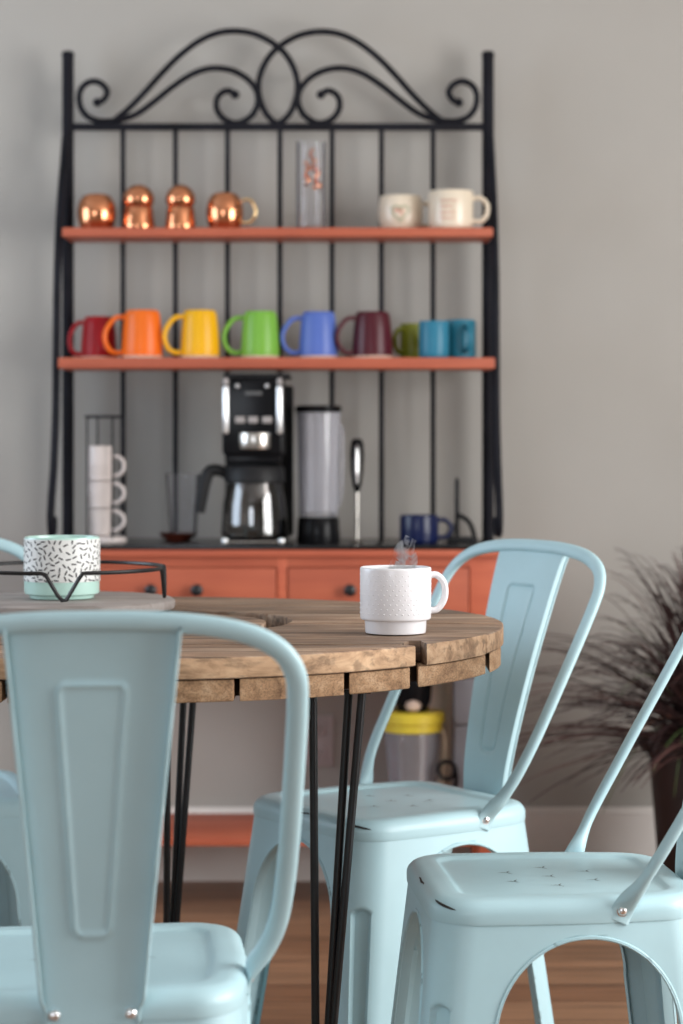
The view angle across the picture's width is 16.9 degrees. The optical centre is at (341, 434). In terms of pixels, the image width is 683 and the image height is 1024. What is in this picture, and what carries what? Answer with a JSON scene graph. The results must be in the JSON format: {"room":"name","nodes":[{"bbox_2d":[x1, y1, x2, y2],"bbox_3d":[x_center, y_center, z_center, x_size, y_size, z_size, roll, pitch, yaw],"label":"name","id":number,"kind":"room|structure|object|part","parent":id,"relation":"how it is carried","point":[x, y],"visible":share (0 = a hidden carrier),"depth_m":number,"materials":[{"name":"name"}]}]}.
{"room":"dining room","nodes":[
{"label":"dining room","id":0,"kind":"room"},
{"bbox_2d":[0,0,682,806],"bbox_3d":[0.050,-0.275,5.360,5.200,2.600,0.120,0,0,0],"label":"wall","id":1,"kind":"structure","parent":0,"point":[588,94],"depth_m":5.30,"materials":[{"name":"paint"}]},
{"bbox_2d":[305,715,333,765],"bbox_3d":[-0.054,0.704,5.294,0.072,0.116,0.010,0,0,0],"label":"wall outlet","id":2,"kind":"object","parent":1,"relation":"attached to","point":[325,723],"visible":0.54,"depth_m":5.29,"materials":[{"name":"plastic"}]},
{"bbox_2d":[317,722,324,735],"bbox_3d":[-0.054,0.677,5.292,0.034,0.032,0.005,0,0,0],"label":"socket","id":3,"kind":"object","parent":2,"relation":"attached to","point":[320,725],"depth_m":5.29,"materials":[{"name":"plastic"}]},
{"bbox_2d":[318,746,324,759],"bbox_3d":[-0.054,0.731,5.292,0.034,0.032,0.005,0,0,0],"label":"socket","id":4,"kind":"object","parent":2,"relation":"attached to","point":[321,749],"depth_m":5.29,"materials":[{"name":"plastic"}]},
{"bbox_2d":[157,807,656,880],"bbox_3d":[0.050,0.941,5.292,4.900,0.168,0.016,0,0,0],"label":"baseboard","id":5,"kind":"structure","parent":1,"relation":"attached to","point":[548,829],"depth_m":5.28,"materials":[{"name":"paint"}]},
{"bbox_2d":[153,881,677,1023],"bbox_3d":[0.050,1.075,1.850,5.200,0.100,7.200,0,0,0],"label":"floor","id":6,"kind":"structure","parent":0,"point":[586,984],"depth_m":4.42,"materials":[{"name":"brown wood"}]},
{"bbox_2d":[0,538,31,926],"bbox_3d":[-0.688,0.600,3.849,0.440,0.851,0.516,0,0,-15],"label":"metal chair","id":7,"kind":"object","parent":6,"relation":"on","point":[14,896],"visible":0.3,"depth_m":3.67,"materials":[{"name":"blue paint"}]},
{"bbox_3d":[-0.588,0.815,3.988,0.240,0.411,0.148,0,0,27],"label":"leg","id":8,"kind":"part","parent":7,"relation":"part of","materials":[{"name":"blue paint"}]},
{"bbox_3d":[-0.678,0.595,3.812,0.349,0.031,0.354,0,0,-15],"label":"seat","id":9,"kind":"part","parent":7,"relation":"part of","materials":[{"name":"blue paint"}]},
{"bbox_3d":[-0.502,0.815,3.722,0.174,0.411,0.265,0,0,27],"label":"leg","id":10,"kind":"part","parent":7,"relation":"part of","materials":[{"name":"blue paint"}]},
{"bbox_2d":[0,610,308,1023],"bbox_3d":[-0.274,0.600,2.530,0.440,0.851,0.516,0,0,-6],"label":"metal chair","id":11,"kind":"object","parent":6,"relation":"on","point":[92,694],"visible":1,"depth_m":2.35,"materials":[{"name":"blue paint"}]},
{"bbox_3d":[-0.278,0.595,2.568,0.349,0.031,0.354,0,0,-6],"label":"seat","id":12,"kind":"part","parent":11,"relation":"part of","materials":[{"name":"blue paint"}]},
{"bbox_3d":[-0.131,0.815,2.436,0.148,0.411,0.240,0,0,42],"label":"leg","id":13,"kind":"part","parent":11,"relation":"part of","materials":[{"name":"blue paint"}]},
{"bbox_2d":[0,597,503,1023],"bbox_3d":[-0.308,0.650,3.381,1.090,0.749,1.090,0,0,-44],"label":"table","id":14,"kind":"object","parent":6,"relation":"on","point":[335,650],"visible":0.51,"depth_m":3.02,"materials":[{"name":"brown wood"}]},
{"bbox_2d":[0,560,174,613],"bbox_3d":[-0.438,0.239,3.610,0.354,0.070,0.354,0,0,0],"label":"serving tray","id":15,"kind":"object","parent":14,"relation":"on","point":[10,602],"visible":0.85,"depth_m":3.52,"materials":[{"name":"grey wood"}]},
{"bbox_2d":[23,535,99,599],"bbox_3d":[-0.439,0.207,3.610,0.120,0.096,0.120,0,0,0],"label":"patterned cup","id":16,"kind":"object","parent":15,"relation":"on","point":[63,558],"visible":0.89,"depth_m":3.56,"materials":[{"name":"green ceramic"}]},
{"bbox_3d":[-0.274,0.679,3.688,0.079,0.692,0.077,0,0,-39],"label":"hairpin leg","id":17,"kind":"part","parent":14,"relation":"part of","materials":[{"name":"black metal"}]},
{"bbox_3d":[-0.005,0.679,3.014,0.087,0.692,0.043,0,0,0],"label":"hairpin leg","id":18,"kind":"part","parent":14,"relation":"part of","materials":[{"name":"black metal"}]},
{"bbox_2d":[360,565,448,634],"bbox_3d":[0.079,0.229,3.194,0.100,0.092,0.110,0,0,45],"label":"coffee mug","id":19,"kind":"object","parent":14,"relation":"on","point":[394,599],"visible":1,"depth_m":3.15,"materials":[{"name":"white ceramic"}]},
{"bbox_3d":[0.135,0.219,3.197,0.029,0.059,0.013,0,0,-7],"label":"handle","id":20,"kind":"part","parent":19,"relation":"part of","materials":[{"name":"white ceramic"}]},
{"bbox_2d":[47,28,502,852],"bbox_3d":[-0.144,0.051,5.061,0.989,1.948,0.378,0,0,0],"label":"rack","id":21,"kind":"object","parent":6,"relation":"on","point":[196,567],"depth_m":5.12,"materials":[{"name":"black metal"}]},
{"bbox_3d":[-0.621,0.076,5.220,0.030,1.896,0.030,0,0,0],"label":"post","id":22,"kind":"part","parent":21,"relation":"part of","materials":[{"name":"black metal"}]},
{"bbox_2d":[67,316,116,357],"bbox_3d":[-0.551,-0.217,5.147,0.103,0.095,0.080,0,0,36],"label":"mug","id":23,"kind":"object","parent":21,"relation":"on","point":[92,346],"visible":0.91,"depth_m":5.11,"materials":[{"name":"red ceramic"}]},
{"bbox_3d":[-0.594,-0.215,5.145,0.039,0.082,0.013,0,0,6],"label":"handle","id":24,"kind":"part","parent":23,"relation":"part of","materials":[{"name":"red ceramic"}]},
{"bbox_2d":[77,193,116,227],"bbox_3d":[-0.543,-0.496,5.135,0.088,0.082,0.108,0,0,16],"label":"copper mug","id":25,"kind":"object","parent":21,"relation":"on","point":[94,210],"visible":0.89,"depth_m":5.09,"materials":[{"name":"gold metal"}]},
{"bbox_2d":[84,415,126,542],"bbox_3d":[-0.516,0.096,5.030,0.093,0.278,0.090,0,0,0],"label":"stand","id":26,"kind":"object","parent":21,"relation":"on","point":[103,539],"visible":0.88,"depth_m":5.01,"materials":[{"name":"metal"}]},
{"bbox_2d":[89,508,125,535],"bbox_3d":[-0.511,0.190,5.030,0.083,0.059,0.049,0,0,0],"label":"mug","id":27,"kind":"object","parent":26,"relation":"on","point":[99,519],"visible":0.98,"depth_m":5.01,"materials":[{"name":"ceramic"}]},
{"bbox_2d":[88,481,125,508],"bbox_3d":[-0.512,0.131,5.030,0.085,0.059,0.053,0,0,0],"label":"mug","id":28,"kind":"object","parent":27,"relation":"on","point":[99,492],"visible":0.99,"depth_m":5.01,"materials":[{"name":"ceramic"}]},
{"bbox_2d":[88,446,125,480],"bbox_3d":[-0.514,0.062,5.030,0.087,0.076,0.058,0,0,0],"label":"mug","id":29,"kind":"object","parent":28,"relation":"on","point":[99,457],"visible":1,"depth_m":5.01,"materials":[{"name":"ceramic"}]},
{"bbox_3d":[-0.487,0.068,5.020,0.035,0.051,0.011,0,0,14],"label":"handle","id":30,"kind":"part","parent":29,"relation":"part of","materials":[{"name":"ceramic"}]},
{"bbox_3d":[-0.488,0.127,5.020,0.037,0.051,0.011,0,0,14],"label":"handle","id":31,"kind":"part","parent":28,"relation":"part of","materials":[{"name":"ceramic"}]},
{"bbox_3d":[-0.489,0.187,5.020,0.040,0.051,0.011,0,0,14],"label":"handle","id":32,"kind":"part","parent":27,"relation":"part of","materials":[{"name":"ceramic"}]},
{"bbox_3d":[-0.496,-0.207,5.220,0.011,0.984,0.011,0,0,22],"label":"rod","id":33,"kind":"part","parent":21,"relation":"part of","materials":[{"name":"black metal"}]},
{"bbox_2d":[102,310,162,357],"bbox_3d":[-0.456,-0.222,5.091,0.124,0.106,0.091,0,0,22],"label":"mug","id":34,"kind":"object","parent":21,"relation":"on","point":[142,329],"visible":0.92,"depth_m":5.05,"materials":[{"name":"ceramic"}]},
{"bbox_3d":[-0.502,-0.221,5.079,0.051,0.090,0.013,0,0,-6],"label":"handle","id":35,"kind":"part","parent":34,"relation":"part of","materials":[{"name":"ceramic"}]},
{"bbox_2d":[122,184,154,227],"bbox_3d":[-0.451,-0.506,5.120,0.075,0.102,0.075,0,0,0],"label":"shaker","id":36,"kind":"object","parent":21,"relation":"on","point":[138,199],"visible":0.93,"depth_m":5.09,"materials":[{"name":"orange metal"}]},
{"bbox_3d":[-0.451,-0.528,5.120,0.069,0.060,0.069,0,0,0],"label":"domed lid","id":37,"kind":"part","parent":36,"relation":"part of","materials":[{"name":"orange metal"}]},
{"bbox_3d":[-0.405,0.330,4.885,0.027,0.027,0.026,0,0,0],"label":"knob","id":38,"kind":"part","parent":21,"relation":"part of","materials":[{"name":"black metal"}]},
{"bbox_3d":[-0.377,-0.207,5.220,0.011,0.984,0.011,0,0,23],"label":"rod","id":39,"kind":"part","parent":21,"relation":"part of","materials":[{"name":"black metal"}]},
{"bbox_2d":[159,532,196,540],"bbox_3d":[-0.363,0.226,5.110,0.086,0.018,0.086,0,0,0],"label":"wooden dish","id":40,"kind":"object","parent":21,"relation":"on","point":[167,536],"visible":0.99,"depth_m":5.08,"materials":[{"name":"red wood"}]},
{"bbox_2d":[166,473,199,536],"bbox_3d":[-0.352,0.156,5.110,0.078,0.140,0.078,0,0,0],"label":"glass tumbler","id":41,"kind":"object","parent":40,"relation":"on","point":[198,474],"visible":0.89,"depth_m":5.10,"materials":[{"name":"clear glass"}]},
{"bbox_2d":[165,184,195,227],"bbox_3d":[-0.358,-0.506,5.120,0.071,0.102,0.071,0,0,0],"label":"shaker","id":42,"kind":"object","parent":21,"relation":"on","point":[180,199],"visible":0.94,"depth_m":5.09,"materials":[{"name":"orange metal"}]},
{"bbox_3d":[-0.358,-0.528,5.120,0.066,0.060,0.066,0,0,0],"label":"domed lid","id":43,"kind":"part","parent":42,"relation":"part of","materials":[{"name":"orange metal"}]},
{"bbox_3d":[-0.359,0.350,4.908,0.440,0.135,0.020,0,0,0],"label":"drawer","id":44,"kind":"part","parent":21,"relation":"part of","materials":[{"name":"orange paint"}]},
{"bbox_2d":[162,310,218,357],"bbox_3d":[-0.332,-0.222,5.085,0.125,0.106,0.086,0,0,0],"label":"mug","id":45,"kind":"object","parent":21,"relation":"on","point":[199,335],"visible":0.91,"depth_m":5.05,"materials":[{"name":"yellow ceramic"}]},
{"bbox_3d":[-0.370,-0.221,5.064,0.051,0.090,0.013,0,0,-20],"label":"handle","id":46,"kind":"part","parent":45,"relation":"part of","materials":[{"name":"yellow ceramic"}]},
{"bbox_3d":[-0.307,0.330,4.885,0.027,0.027,0.026,0,0,0],"label":"knob","id":47,"kind":"part","parent":21,"relation":"part of","materials":[{"name":"black metal"}]},
{"bbox_3d":[-0.259,-0.207,5.220,0.011,0.984,0.011,0,0,23],"label":"rod","id":48,"kind":"part","parent":21,"relation":"part of","materials":[{"name":"black metal"}]},
{"bbox_2d":[206,192,256,227],"bbox_3d":[-0.251,-0.498,5.118,0.106,0.086,0.083,0,0,37],"label":"copper mug","id":49,"kind":"object","parent":21,"relation":"on","point":[223,209],"visible":0.91,"depth_m":5.09,"materials":[{"name":"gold metal"}]},
{"bbox_3d":[-0.205,-0.498,5.119,0.036,0.060,0.009,0,0,6],"label":"handle","id":50,"kind":"part","parent":49,"relation":"part of","materials":[{"name":"gold metal"}]},
{"bbox_2d":[221,311,278,357],"bbox_3d":[-0.196,-0.221,5.091,0.120,0.104,0.085,0,0,21],"label":"mug","id":51,"kind":"object","parent":21,"relation":"on","point":[260,335],"visible":0.93,"depth_m":5.05,"materials":[{"name":"green ceramic"}]},
{"bbox_3d":[-0.239,-0.220,5.079,0.051,0.089,0.013,0,0,-6],"label":"handle","id":52,"kind":"part","parent":51,"relation":"part of","materials":[{"name":"green ceramic"}]},
{"bbox_2d":[221,373,293,544],"bbox_3d":[-0.182,0.051,5.024,0.151,0.368,0.225,0,0,0],"label":"coffee maker","id":53,"kind":"object","parent":21,"relation":"on","point":[258,408],"visible":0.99,"depth_m":4.93,"materials":[{"name":"black plastic"}]},
{"bbox_2d":[194,464,287,538],"bbox_3d":[-0.208,0.142,5.002,0.187,0.159,0.145,0,0,25],"label":"coffee carafe","id":54,"kind":"object","parent":53,"relation":"on","point":[254,503],"visible":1,"depth_m":4.94,"materials":[{"name":"silver metal"}]},
{"bbox_3d":[-0.281,0.116,4.983,0.078,0.107,0.027,0,0,-8],"label":"handle","id":55,"kind":"part","parent":54,"relation":"part of","materials":[{"name":"black plastic"}]},
{"bbox_3d":[-0.189,0.160,4.993,0.145,0.124,0.145,0,0,0],"label":"glass","id":56,"kind":"part","parent":54,"relation":"part of","materials":[{"name":"clear glass"}]},
{"bbox_3d":[-0.186,0.229,4.926,0.135,0.005,0.007,0,0,0],"label":"trim","id":57,"kind":"part","parent":53,"relation":"part of","materials":[{"name":"metal"}]},
{"bbox_3d":[-0.182,-0.128,5.034,0.144,0.010,0.197,0,0,0],"label":"lid","id":58,"kind":"part","parent":53,"relation":"part of","materials":[{"name":"black plastic"}]},
{"bbox_2d":[58,358,494,370],"bbox_3d":[-0.141,-0.157,5.102,0.950,0.024,0.204,0,0,0],"label":"shelf","id":59,"kind":"object","parent":21,"relation":"attached to","point":[66,364],"depth_m":5.00,"materials":[{"name":"orange paint"}]},
{"bbox_3d":[-0.144,-0.699,5.220,0.953,0.016,0.016,0,0,0],"label":"rail","id":60,"kind":"part","parent":21,"relation":"part of","materials":[{"name":"black metal"}]},
{"bbox_2d":[62,228,492,242],"bbox_3d":[-0.140,-0.445,5.122,0.944,0.020,0.164,0,0,0],"label":"shelf","id":61,"kind":"object","parent":21,"relation":"attached to","point":[69,235],"depth_m":5.04,"materials":[{"name":"orange paint"}]},
{"bbox_3d":[-0.140,-0.207,5.220,0.011,0.984,0.011,0,0,-23],"label":"rod","id":62,"kind":"part","parent":21,"relation":"part of","materials":[{"name":"black metal"}]},
{"bbox_2d":[100,538,490,549],"bbox_3d":[-0.139,0.240,5.076,0.949,0.009,0.348,0,0,0],"label":"countertop","id":63,"kind":"structure","parent":21,"relation":"on","point":[132,543],"depth_m":4.90,"materials":[{"name":"black stone"}]},
{"bbox_2d":[280,311,337,357],"bbox_3d":[-0.068,-0.221,5.090,0.121,0.103,0.086,0,0,18],"label":"mug","id":64,"kind":"object","parent":21,"relation":"on","point":[318,328],"visible":0.92,"depth_m":5.05,"materials":[{"name":"blue ceramic"}]},
{"bbox_3d":[-0.111,-0.219,5.076,0.051,0.088,0.013,0,0,-9],"label":"handle","id":65,"kind":"part","parent":64,"relation":"part of","materials":[{"name":"blue ceramic"}]},
{"bbox_2d":[296,141,325,227],"bbox_3d":[-0.068,-0.553,5.120,0.066,0.196,0.066,0,0,0],"label":"glass vase","id":66,"kind":"object","parent":21,"relation":"on","point":[317,185],"visible":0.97,"depth_m":5.11,"materials":[{"name":"clear glass"}]},
{"bbox_2d":[161,814,475,845],"bbox_3d":[-0.139,0.871,5.080,0.953,0.018,0.320,0,0,0],"label":"shelf","id":67,"kind":"object","parent":21,"relation":"attached to","point":[202,829],"depth_m":5.01,"materials":[{"name":"orange paint"}]},
{"bbox_2d":[295,405,343,543],"bbox_3d":[-0.047,0.085,5.020,0.107,0.299,0.101,0,0,0],"label":"blender","id":68,"kind":"object","parent":21,"relation":"on","point":[310,529],"visible":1,"depth_m":4.99,"materials":[{"name":"black plastic"}]},
{"bbox_3d":[-0.050,-0.056,5.020,0.101,0.016,0.101,0,0,0],"label":"lid","id":69,"kind":"part","parent":68,"relation":"part of","materials":[{"name":"black plastic"}]},
{"bbox_2d":[296,412,340,515],"bbox_3d":[-0.050,0.065,5.020,0.096,0.227,0.096,0,0,0],"label":"clear jar","id":70,"kind":"object","parent":68,"relation":"on","point":[336,431],"depth_m":5.00,"materials":[{"name":"plastic"}]},
{"bbox_3d":[-0.001,0.065,5.015,0.015,0.177,0.009,0,0,19],"label":"handle","id":71,"kind":"part","parent":68,"relation":"part of","materials":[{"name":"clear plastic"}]},
{"bbox_3d":[-0.022,-0.207,5.220,0.011,0.984,0.011,0,0,22],"label":"rod","id":72,"kind":"part","parent":21,"relation":"part of","materials":[{"name":"black metal"}]},
{"bbox_3d":[0.018,0.330,4.885,0.027,0.027,0.026,0,0,0],"label":"knob","id":73,"kind":"part","parent":21,"relation":"part of","materials":[{"name":"black metal"}]},
{"bbox_2d":[349,438,364,541],"bbox_3d":[0.034,0.121,5.040,0.034,0.228,0.035,0,0,0],"label":"milk frother","id":74,"kind":"object","parent":21,"relation":"on","point":[356,446],"visible":1,"depth_m":5.03,"materials":[{"name":"metal"}]},
{"bbox_2d":[335,311,392,357],"bbox_3d":[0.050,-0.221,5.085,0.129,0.103,0.091,0,0,0],"label":"mug","id":75,"kind":"object","parent":21,"relation":"on","point":[372,330],"visible":0.96,"depth_m":5.05,"materials":[{"name":"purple ceramic"}]},
{"bbox_3d":[0.010,-0.219,5.064,0.051,0.088,0.013,0,0,-20],"label":"handle","id":76,"kind":"part","parent":75,"relation":"part of","materials":[{"name":"red ceramic"}]},
{"bbox_3d":[0.079,0.350,4.908,0.385,0.135,0.020,0,0,0],"label":"drawer","id":77,"kind":"part","parent":21,"relation":"part of","materials":[{"name":"orange paint"}]},
{"bbox_3d":[0.091,-0.207,5.220,0.011,0.984,0.011,0,0,23],"label":"rod","id":78,"kind":"part","parent":21,"relation":"part of","materials":[{"name":"black metal"}]},
{"bbox_2d":[379,194,429,227],"bbox_3d":[0.140,-0.495,5.169,0.100,0.080,0.124,0,0,38],"label":"mug","id":79,"kind":"object","parent":21,"relation":"on","point":[400,210],"visible":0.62,"depth_m":5.12,"materials":[{"name":"beige ceramic"}]},
{"bbox_3d":[0.194,-0.496,5.182,0.040,0.061,0.013,0,0,-20],"label":"handle","id":80,"kind":"part","parent":79,"relation":"part of","materials":[{"name":"beige ceramic"}]},
{"bbox_2d":[392,323,419,357],"bbox_3d":[0.150,-0.209,5.167,0.072,0.081,0.060,0,0,0],"label":"mug","id":81,"kind":"object","parent":21,"relation":"on","point":[409,332],"visible":0.8,"depth_m":5.14,"materials":[{"name":"green ceramic"}]},
{"bbox_3d":[0.128,-0.210,5.149,0.030,0.062,0.013,0,0,-34],"label":"handle","id":82,"kind":"part","parent":81,"relation":"part of","materials":[{"name":"green ceramic"}]},
{"bbox_2d":[384,681,446,783],"bbox_3d":[0.158,0.678,5.040,0.146,0.366,0.140,0,0,0],"label":"blender","id":83,"kind":"object","parent":21,"relation":"on","point":[412,714],"visible":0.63,"depth_m":5.00,"materials":[{"name":"plastic"}]},
{"bbox_2d":[384,731,440,781],"bbox_3d":[0.156,0.755,5.040,0.125,0.213,0.125,0,0,0],"label":"clear cup","id":84,"kind":"object","parent":83,"relation":"on","point":[432,738],"depth_m":5.00,"materials":[{"name":"plastic"}]},
{"bbox_3d":[0.156,0.549,5.040,0.087,0.108,0.087,0,0,0],"label":"motor","id":85,"kind":"part","parent":83,"relation":"part of","materials":[{"name":"black plastic"}]},
{"bbox_3d":[0.217,0.733,5.029,0.029,0.189,0.013,0,0,10],"label":"handle","id":86,"kind":"part","parent":83,"relation":"part of","materials":[{"name":"beige plastic"}]},
{"bbox_2d":[399,514,452,543],"bbox_3d":[0.178,0.204,5.008,0.109,0.061,0.085,0,0,-42],"label":"mug","id":87,"kind":"object","parent":21,"relation":"on","point":[413,528],"visible":1,"depth_m":4.97,"materials":[{"name":"blue ceramic"}]},
{"bbox_3d":[0.224,0.204,5.011,0.038,0.049,0.013,0,0,-11],"label":"handle","id":88,"kind":"part","parent":87,"relation":"part of","materials":[{"name":"blue ceramic"}]},
{"bbox_3d":[0.208,-0.207,5.220,0.011,0.984,0.011,0,0,-23],"label":"rod","id":89,"kind":"part","parent":21,"relation":"part of","materials":[{"name":"black metal"}]},
{"bbox_2d":[419,321,448,357],"bbox_3d":[0.204,-0.210,5.084,0.066,0.082,0.095,0,0,0],"label":"mug","id":90,"kind":"object","parent":21,"relation":"on","point":[433,335],"visible":0.97,"depth_m":5.04,"materials":[{"name":"teal ceramic"}]},
{"bbox_2d":[429,682,451,785],"bbox_3d":[0.221,0.674,5.160,0.052,0.374,0.052,0,0,0],"label":"canister","id":91,"kind":"object","parent":21,"relation":"on","point":[441,697],"visible":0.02,"depth_m":5.14,"materials":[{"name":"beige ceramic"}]},
{"bbox_3d":[0.229,0.780,4.973,0.049,0.155,0.054,0,0,0],"label":"cable coil","id":92,"kind":"part","parent":21,"relation":"part of","materials":[{"name":"black metal"}]},
{"bbox_2d":[429,189,489,227],"bbox_3d":[0.252,-0.497,5.089,0.125,0.084,0.100,0,0,40],"label":"mug","id":93,"kind":"object","parent":21,"relation":"on","point":[448,208],"visible":0.95,"depth_m":5.06,"materials":[{"name":"beige ceramic"}]},
{"bbox_3d":[0.308,-0.498,5.087,0.041,0.064,0.013,0,0,9],"label":"handle","id":94,"kind":"part","parent":93,"relation":"part of","materials":[{"name":"beige ceramic"}]},
{"bbox_2d":[446,319,475,357],"bbox_3d":[0.265,-0.212,5.111,0.069,0.087,0.098,0,0,0],"label":"mug","id":95,"kind":"object","parent":21,"relation":"on","point":[462,332],"visible":0.86,"depth_m":5.09,"materials":[{"name":"teal ceramic"}]},
{"bbox_3d":[0.279,-0.213,5.079,0.013,0.065,0.036,0,0,-17],"label":"handle","id":96,"kind":"part","parent":95,"relation":"part of","materials":[{"name":"teal ceramic"}]},
{"bbox_2d":[446,478,477,541],"bbox_3d":[0.265,0.165,5.050,0.068,0.140,0.060,0,0,0],"label":"wire stand","id":97,"kind":"object","parent":21,"relation":"on","point":[451,538],"visible":0.96,"depth_m":5.04,"materials":[{"name":"black metal"}]},
{"bbox_3d":[0.245,0.212,5.043,0.013,0.043,0.033,0,0,44],"label":"arm","id":98,"kind":"part","parent":97,"relation":"part of","materials":[{"name":"black plastic"}]},
{"bbox_3d":[0.254,0.161,5.050,0.010,0.132,0.010,0,0,0],"label":"rod","id":99,"kind":"part","parent":97,"relation":"part of","materials":[{"name":"black plastic"}]},
{"bbox_3d":[0.276,0.202,5.040,0.046,0.063,0.013,0,0,12],"label":"arm","id":100,"kind":"part","parent":97,"relation":"part of","materials":[{"name":"black plastic"}]},
{"bbox_2d":[452,677,474,787],"bbox_3d":[0.277,0.696,5.070,0.062,0.330,0.120,0,0,0],"label":"storage box","id":101,"kind":"object","parent":21,"relation":"on","point":[462,690],"visible":0.29,"depth_m":5.01,"materials":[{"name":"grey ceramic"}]},
{"bbox_3d":[0.277,0.581,5.070,0.062,0.100,0.120,0,0,0],"label":"lid","id":102,"kind":"part","parent":101,"relation":"part of","materials":[{"name":"ceramic"}]},
{"bbox_3d":[0.313,0.737,5.205,0.040,0.574,0.040,0,0,0],"label":"leg","id":103,"kind":"part","parent":21,"relation":"part of","materials":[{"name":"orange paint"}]},
{"bbox_3d":[0.313,0.737,4.923,0.040,0.574,0.040,0,0,0],"label":"leg","id":104,"kind":"part","parent":21,"relation":"part of","materials":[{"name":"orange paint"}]},
{"bbox_3d":[0.333,0.076,5.220,0.030,1.896,0.030,0,0,0],"label":"post","id":105,"kind":"part","parent":21,"relation":"part of","materials":[{"name":"black metal"}]},
{"bbox_2d":[237,539,605,1023],"bbox_3d":[0.112,0.600,3.692,0.516,0.851,0.440,0,0,-33],"label":"metal chair","id":106,"kind":"object","parent":6,"relation":"on","point":[397,823],"visible":0.64,"depth_m":3.65,"materials":[{"name":"blue paint"}]},
{"bbox_3d":[-0.112,0.815,3.721,0.174,0.411,0.265,0,0,15],"label":"leg","id":107,"kind":"part","parent":106,"relation":"part of","materials":[{"name":"blue paint"}]},
{"bbox_3d":[0.054,0.815,3.526,0.239,0.411,0.218,0,0,-33],"label":"leg","id":108,"kind":"part","parent":106,"relation":"part of","materials":[{"name":"blue paint"}]},
{"bbox_3d":[0.079,0.595,3.671,0.354,0.031,0.349,0,0,-33],"label":"seat","id":109,"kind":"part","parent":106,"relation":"part of","materials":[{"name":"blue paint"}]},
{"bbox_3d":[0.274,0.815,3.641,0.148,0.411,0.240,0,0,9],"label":"leg","id":110,"kind":"part","parent":106,"relation":"part of","materials":[{"name":"blue paint"}]},
{"bbox_2d":[391,633,682,1023],"bbox_3d":[0.314,0.600,3.048,0.516,0.851,0.440,0,0,-5],"label":"metal chair","id":111,"kind":"object","parent":6,"relation":"on","point":[473,923],"visible":1,"depth_m":2.90,"materials":[{"name":"blue paint"}]},
{"bbox_3d":[0.131,0.815,3.179,0.174,0.411,0.265,0,0,43],"label":"leg","id":112,"kind":"part","parent":111,"relation":"part of","materials":[{"name":"blue paint"}]},
{"bbox_3d":[0.157,0.815,2.886,0.265,0.411,0.174,0,0,36],"label":"leg","id":113,"kind":"part","parent":111,"relation":"part of","materials":[{"name":"blue paint"}]},
{"bbox_3d":[0.276,0.595,3.044,0.354,0.031,0.349,0,0,-5],"label":"seat","id":114,"kind":"part","parent":111,"relation":"part of","materials":[{"name":"blue paint"}]},
{"bbox_3d":[0.402,0.815,2.960,0.204,0.411,0.194,0,0,-5],"label":"leg","id":115,"kind":"part","parent":111,"relation":"part of","materials":[{"name":"blue paint"}]},
{"bbox_3d":[0.410,0.815,3.189,0.240,0.411,0.148,0,0,43],"label":"leg","id":116,"kind":"part","parent":111,"relation":"part of","materials":[{"name":"blue paint"}]},
{"bbox_2d":[514,546,682,872],"bbox_3d":[0.734,0.626,4.861,0.866,0.796,0.836,0,0,-4],"label":"potted grass","id":117,"kind":"object","parent":6,"relation":"on","point":[663,744],"depth_m":4.83,"materials":[{"name":"plant"}]},
{"bbox_2d":[639,728,682,872],"bbox_3d":[0.795,0.832,4.900,0.320,0.384,0.320,0,0,0],"label":"pot","id":118,"kind":"object","parent":117,"relation":"attached to","point":[667,781],"depth_m":4.83,"materials":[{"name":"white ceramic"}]}
]}

